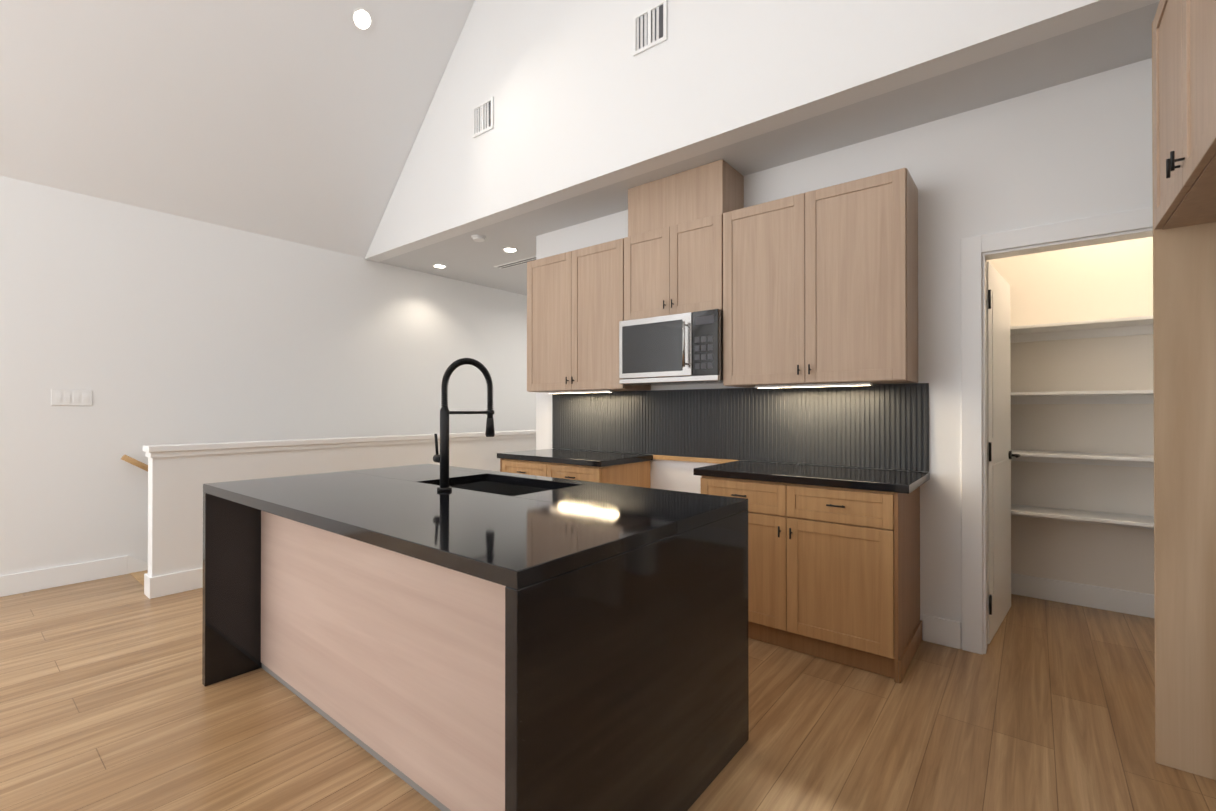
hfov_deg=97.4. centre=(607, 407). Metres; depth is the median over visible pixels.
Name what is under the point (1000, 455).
door leaf
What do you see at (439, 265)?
recessed light
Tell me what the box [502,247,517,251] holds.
recessed light
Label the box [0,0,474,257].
ceiling
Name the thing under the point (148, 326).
wall
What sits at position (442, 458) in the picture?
faucet
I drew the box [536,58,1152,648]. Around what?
wall
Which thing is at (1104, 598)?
baseboard
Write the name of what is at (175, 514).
wall
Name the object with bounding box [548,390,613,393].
under-cabinet light
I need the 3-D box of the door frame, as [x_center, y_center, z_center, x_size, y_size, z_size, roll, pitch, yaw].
[2.275,0.190,2.538,0.990,2.150,0.138,0,0,39]
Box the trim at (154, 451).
[143,430,535,457]
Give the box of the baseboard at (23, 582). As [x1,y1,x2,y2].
[0,555,148,596]
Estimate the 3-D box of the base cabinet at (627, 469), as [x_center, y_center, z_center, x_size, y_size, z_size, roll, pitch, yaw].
[-0.264,0.813,4.085,1.050,0.913,0.632,0,0,39]
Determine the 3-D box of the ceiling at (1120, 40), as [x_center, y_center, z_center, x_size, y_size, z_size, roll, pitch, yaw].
[1.375,-1.598,5.239,6.480,0.120,4.085,0,0,39]
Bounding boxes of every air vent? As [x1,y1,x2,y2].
[473,96,493,137]
[633,0,666,55]
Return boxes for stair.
[130,570,147,585]
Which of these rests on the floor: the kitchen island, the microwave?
the kitchen island
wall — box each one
[0,176,535,575]
[148,437,535,576]
[365,0,1159,261]
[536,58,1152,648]
[986,237,1153,594]
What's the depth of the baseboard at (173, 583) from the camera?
3.63 m
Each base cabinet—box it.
[497,449,652,487]
[693,460,929,682]
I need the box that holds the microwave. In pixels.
[619,309,722,385]
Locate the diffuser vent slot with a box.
[494,256,535,268]
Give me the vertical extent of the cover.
0.347 m
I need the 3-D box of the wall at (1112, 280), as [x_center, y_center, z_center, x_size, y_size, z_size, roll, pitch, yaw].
[3.143,-0.139,3.420,1.455,2.815,0.120,0,0,39]
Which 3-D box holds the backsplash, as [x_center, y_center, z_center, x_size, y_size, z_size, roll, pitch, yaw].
[0.626,0.129,3.773,2.835,0.513,0.019,0,0,39]
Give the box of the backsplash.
[552,383,928,471]
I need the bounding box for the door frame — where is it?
[961,207,1152,654]
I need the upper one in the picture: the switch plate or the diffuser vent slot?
the diffuser vent slot
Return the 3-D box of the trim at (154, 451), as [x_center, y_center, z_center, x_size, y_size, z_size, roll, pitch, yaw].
[-1.665,0.305,5.378,0.170,0.075,4.600,0,0,39]
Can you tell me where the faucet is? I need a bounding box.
[433,358,494,490]
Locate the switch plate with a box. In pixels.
[51,389,91,405]
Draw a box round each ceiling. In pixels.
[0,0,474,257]
[380,2,1158,295]
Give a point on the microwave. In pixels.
(681, 349)
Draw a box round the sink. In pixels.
[450,481,553,496]
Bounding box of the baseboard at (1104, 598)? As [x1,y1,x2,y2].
[1011,573,1153,617]
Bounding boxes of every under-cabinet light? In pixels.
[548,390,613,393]
[755,382,872,388]
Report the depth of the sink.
2.72 m
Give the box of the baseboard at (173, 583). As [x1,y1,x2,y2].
[144,568,202,598]
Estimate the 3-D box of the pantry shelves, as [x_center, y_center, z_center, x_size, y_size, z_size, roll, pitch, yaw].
[3.074,0.108,3.201,1.288,1.250,0.303,0,0,39]
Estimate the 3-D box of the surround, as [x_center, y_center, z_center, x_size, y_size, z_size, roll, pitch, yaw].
[1.922,-0.061,1.320,0.746,2.639,0.975,0,0,39]
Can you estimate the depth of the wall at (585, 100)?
3.39 m
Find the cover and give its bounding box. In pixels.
[623,159,746,250]
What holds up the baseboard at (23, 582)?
attached to the wall at (148, 326)
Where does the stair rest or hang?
on the floor
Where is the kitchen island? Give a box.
[202,464,748,810]
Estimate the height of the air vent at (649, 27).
0.250 m
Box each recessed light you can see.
[351,7,372,31]
[432,264,446,267]
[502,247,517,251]
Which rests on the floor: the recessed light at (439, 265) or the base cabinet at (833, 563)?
the base cabinet at (833, 563)
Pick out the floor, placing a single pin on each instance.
(110, 700)
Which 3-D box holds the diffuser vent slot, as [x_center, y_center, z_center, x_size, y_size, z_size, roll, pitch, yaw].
[-0.894,-1.532,5.616,0.800,0.009,0.120,0,0,39]
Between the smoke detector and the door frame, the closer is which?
the door frame
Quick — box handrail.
[121,455,147,471]
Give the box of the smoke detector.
[471,234,485,241]
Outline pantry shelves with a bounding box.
[1010,315,1153,528]
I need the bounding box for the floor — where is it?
[0,574,1215,810]
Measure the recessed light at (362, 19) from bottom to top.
0.118 m
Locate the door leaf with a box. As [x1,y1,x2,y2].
[986,261,1020,643]
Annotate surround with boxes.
[1152,0,1215,779]
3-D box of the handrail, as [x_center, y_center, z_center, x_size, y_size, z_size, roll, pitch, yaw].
[-2.575,1.583,5.394,0.092,2.446,3.524,0,0,39]
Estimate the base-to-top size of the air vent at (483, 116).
0.250 m

